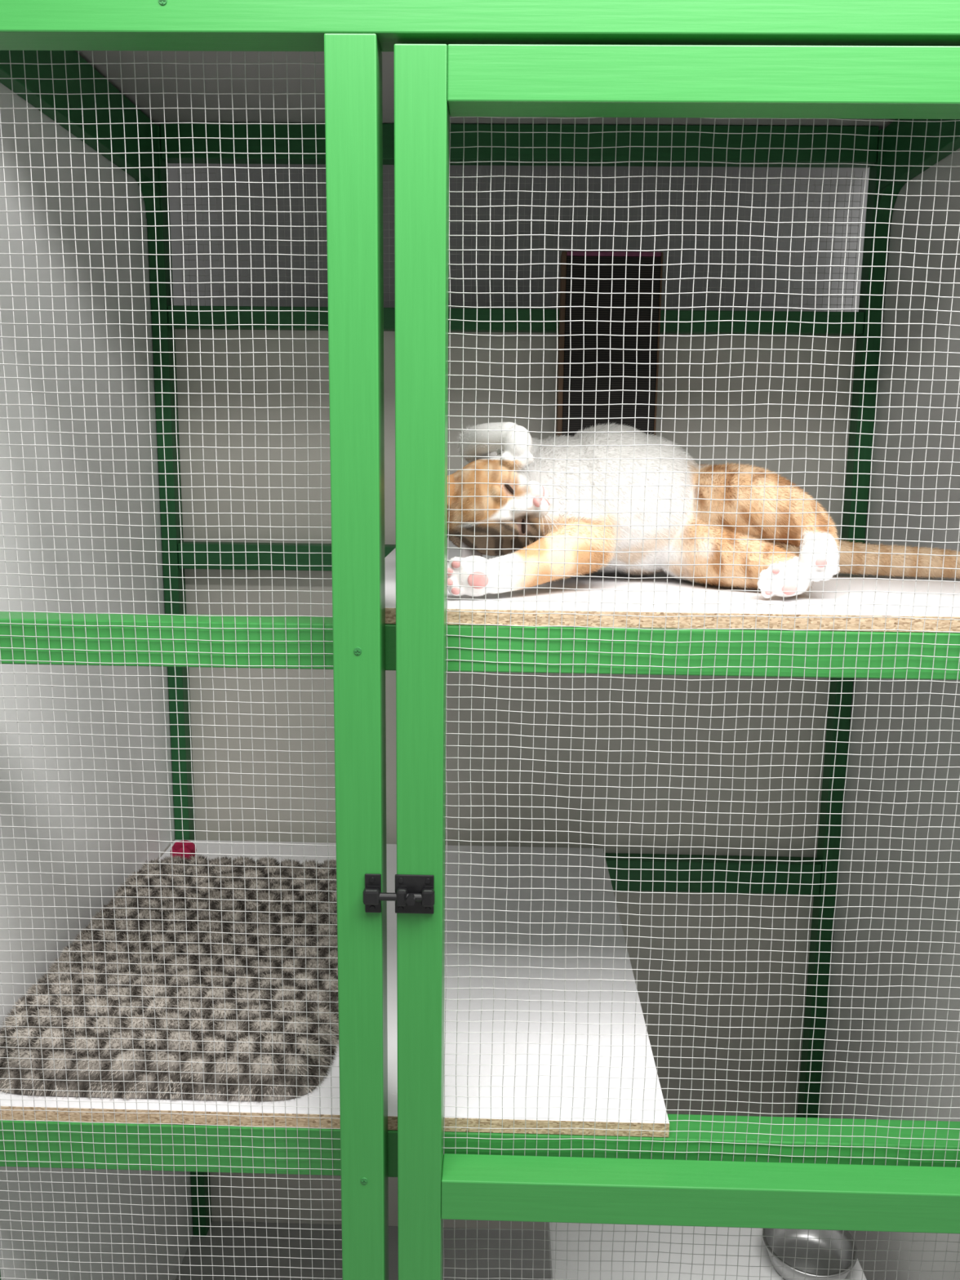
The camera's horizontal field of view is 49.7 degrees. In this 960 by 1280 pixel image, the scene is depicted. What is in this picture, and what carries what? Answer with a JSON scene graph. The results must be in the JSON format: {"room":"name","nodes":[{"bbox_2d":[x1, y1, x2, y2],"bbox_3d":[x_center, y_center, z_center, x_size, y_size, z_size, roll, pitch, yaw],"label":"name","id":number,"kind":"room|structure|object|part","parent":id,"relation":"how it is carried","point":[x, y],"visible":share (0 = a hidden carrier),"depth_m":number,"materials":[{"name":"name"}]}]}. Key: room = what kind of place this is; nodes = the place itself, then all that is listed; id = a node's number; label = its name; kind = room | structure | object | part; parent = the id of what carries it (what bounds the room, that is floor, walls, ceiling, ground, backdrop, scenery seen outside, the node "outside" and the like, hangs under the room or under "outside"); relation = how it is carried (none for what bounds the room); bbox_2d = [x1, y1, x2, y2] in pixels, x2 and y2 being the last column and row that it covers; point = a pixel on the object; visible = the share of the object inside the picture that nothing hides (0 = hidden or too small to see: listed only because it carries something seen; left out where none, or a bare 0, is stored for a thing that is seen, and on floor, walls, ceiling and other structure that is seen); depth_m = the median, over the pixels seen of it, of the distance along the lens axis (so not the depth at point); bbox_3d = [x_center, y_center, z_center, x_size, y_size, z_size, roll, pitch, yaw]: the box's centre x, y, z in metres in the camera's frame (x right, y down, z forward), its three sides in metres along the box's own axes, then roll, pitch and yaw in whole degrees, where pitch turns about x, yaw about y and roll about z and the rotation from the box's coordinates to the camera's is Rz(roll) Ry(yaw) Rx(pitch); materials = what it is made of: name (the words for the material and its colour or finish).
{"room":"animal shelter","nodes":[
{"label":"animal shelter","id":0,"kind":"room"},
{"bbox_2d":[167,162,869,311],"bbox_3d":[0.046,-0.116,2.084,4.400,2.750,0.100,1,11,1],"label":"wall","id":1,"kind":"structure","parent":0,"point":[297,233],"depth_m":1.91,"materials":[{"name":"paint"}]},
{"bbox_3d":[-0.013,1.615,0.607,4.400,0.100,3.650,1,11,1],"label":"floor","id":2,"kind":"structure","parent":0,"visible":0},
{"bbox_2d":[0,0,959,1279],"bbox_3d":[0.041,0.278,1.573,1.348,2.168,1.050,1,11,1],"label":"cage","id":3,"kind":"object","parent":2,"relation":"on","point":[197,517],"visible":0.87,"depth_m":1.57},
{"bbox_3d":[-0.577,0.249,1.546,0.006,2.100,0.785,1,11,1],"label":"panel","id":4,"kind":"part","parent":3,"relation":"part of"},
{"bbox_3d":[-0.551,0.212,1.917,0.027,2.155,0.040,1,11,1],"label":"post","id":5,"kind":"part","parent":3,"relation":"part of","materials":[{"name":"green paint"}]},
{"bbox_3d":[0.052,-0.142,1.835,1.169,0.045,0.036,1,11,1],"label":"rail","id":6,"kind":"part","parent":3,"relation":"part of","materials":[{"name":"green paint"}]},
{"bbox_2d":[0,840,669,1137],"bbox_3d":[-0.179,0.459,1.532,0.793,0.018,0.786,1,11,1],"label":"shelf","id":7,"kind":"object","parent":3,"relation":"attached to","point":[452,948],"visible":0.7,"depth_m":1.33,"materials":[{"name":"white laminate"}]},
{"bbox_2d":[0,853,338,1103],"bbox_3d":[-0.370,0.424,1.444,0.413,0.076,0.595,1,11,1],"label":"pet bed","id":8,"kind":"object","parent":7,"relation":"on","point":[153,868],"visible":0.79,"depth_m":1.27,"materials":[{"name":"fabric"}]},
{"bbox_2d":[170,840,196,859],"bbox_3d":[-0.519,0.368,1.813,0.044,0.043,0.062,-1,11,-9],"label":"mouse","id":9,"kind":"object","parent":7,"relation":"on","point":[188,847],"visible":0.8,"depth_m":1.79,"materials":[{"name":"red fabric"}]},
{"bbox_3d":[-0.123,0.454,1.100,0.046,1.995,0.045,1,11,1],"label":"post","id":10,"kind":"part","parent":3,"relation":"part of","materials":[{"name":"green paint"}]},
{"bbox_3d":[0.028,1.281,1.727,1.229,0.017,0.784,1,11,1],"label":"floor panel","id":11,"kind":"part","parent":3,"relation":"part of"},
{"bbox_3d":[0.030,0.569,1.169,1.202,0.057,0.045,1,11,1],"label":"rail","id":12,"kind":"part","parent":3,"relation":"part of","materials":[{"name":"green paint"}]},
{"bbox_3d":[0.037,0.006,1.062,1.202,0.047,0.045,1,11,1],"label":"rail","id":13,"kind":"part","parent":3,"relation":"part of","materials":[{"name":"green paint"}]},
{"bbox_3d":[0.054,-0.788,1.394,1.289,0.007,1.003,1,11,1],"label":"roof panel","id":14,"kind":"part","parent":3,"relation":"part of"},
{"bbox_3d":[0.047,0.367,1.956,1.229,1.850,0.006,1,11,1],"label":"panel","id":15,"kind":"part","parent":3,"relation":"part of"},
{"bbox_3d":[0.057,-0.542,1.759,1.169,0.035,0.036,1,11,1],"label":"rail","id":16,"kind":"part","parent":3,"relation":"part of","materials":[{"name":"green paint"}]},
{"bbox_3d":[0.060,-0.815,1.707,1.169,0.055,0.036,1,11,1],"label":"rail","id":17,"kind":"part","parent":3,"relation":"part of","materials":[{"name":"green paint"}]},
{"bbox_2d":[384,538,959,632],"bbox_3d":[0.259,-0.092,1.417,0.794,0.016,0.786,1,11,1],"label":"shelf","id":18,"kind":"object","parent":3,"relation":"attached to","point":[660,584],"visible":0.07,"depth_m":1.08,"materials":[{"name":"white laminate"}]},
{"bbox_2d":[555,251,663,437],"bbox_3d":[0.211,-0.399,1.730,0.163,0.467,0.042,1,11,1],"label":"cat door opening","id":19,"kind":"object","parent":18,"relation":"on","point":[578,257],"visible":0.53,"depth_m":1.69,"materials":[{"name":"black"}]},
{"bbox_3d":[0.134,-0.400,1.732,0.008,0.467,0.042,1,11,1],"label":"frame","id":20,"kind":"part","parent":19,"relation":"part of","materials":[{"name":"brown wood"}]},
{"bbox_3d":[0.216,-0.625,1.687,0.152,0.007,0.042,1,11,1],"label":"frame","id":21,"kind":"part","parent":19,"relation":"part of","materials":[{"name":"brown wood"}]},
{"bbox_3d":[0.291,-0.398,1.729,0.003,0.467,0.042,1,11,1],"label":"frame","id":22,"kind":"part","parent":19,"relation":"part of","materials":[{"name":"brown wood"}]},
{"bbox_2d":[446,421,959,598],"bbox_3d":[0.290,-0.159,1.216,0.709,0.191,0.331,1,11,1],"label":"cat","id":23,"kind":"object","parent":18,"relation":"on","point":[468,436],"depth_m":1.17},
{"bbox_2d":[394,44,959,1279],"bbox_3d":[0.267,0.434,1.089,0.704,1.927,0.050,1,11,1],"label":"door","id":24,"kind":"structure","parent":3,"relation":"attached to","point":[547,117],"depth_m":1.04,"materials":[{"name":"green wood"}]},
{"bbox_2d":[363,873,434,913],"bbox_3d":[-0.081,0.255,1.029,0.071,0.041,0.018,1,11,1],"label":"latch","id":25,"kind":"object","parent":24,"relation":"attached to","point":[414,893],"depth_m":1.03,"materials":[{"name":"black metal"}]},
{"bbox_3d":[-0.062,0.429,1.093,0.046,1.927,0.045,1,11,1],"label":"stile","id":26,"kind":"part","parent":24,"relation":"part of","materials":[{"name":"green wood"}]},
{"bbox_3d":[0.275,0.597,1.117,0.631,0.047,0.044,1,11,1],"label":"middle rail","id":27,"kind":"part","parent":24,"relation":"part of","materials":[{"name":"green wood"}]},
{"bbox_2d":[447,44,959,119],"bbox_3d":[0.287,-0.489,0.910,0.631,0.046,0.044,1,11,1],"label":"rail","id":28,"kind":"object","parent":24,"relation":"attached to","point":[484,80],"depth_m":0.89,"materials":[{"name":"green paint"}]},
{"bbox_2d":[547,1222,866,1279],"bbox_3d":[0.345,1.140,1.547,0.480,0.333,0.410,1,11,1],"label":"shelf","id":29,"kind":"object","parent":3,"relation":"on","point":[573,1228],"visible":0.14,"depth_m":1.62,"materials":[{"name":"white plastic"}]},
{"bbox_2d":[761,1228,857,1279],"bbox_3d":[0.504,0.941,1.592,0.140,0.044,0.140,1,11,1],"label":"bowl","id":30,"kind":"object","parent":29,"relation":"on","point":[847,1244],"visible":0.8,"depth_m":1.60,"materials":[{"name":"silver metal"}]},
{"bbox_3d":[0.045,0.430,1.944,1.169,0.060,0.036,1,11,1],"label":"rail","id":31,"kind":"part","parent":3,"relation":"part of","materials":[{"name":"green paint"}]},
{"bbox_3d":[0.647,0.231,1.891,0.029,2.155,0.040,1,11,1],"label":"post","id":32,"kind":"part","parent":3,"relation":"part of","materials":[{"name":"green paint"}]},
{"bbox_3d":[0.657,0.269,1.520,0.006,2.100,0.785,1,11,1],"label":"panel","id":33,"kind":"part","parent":3,"relation":"part of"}
]}

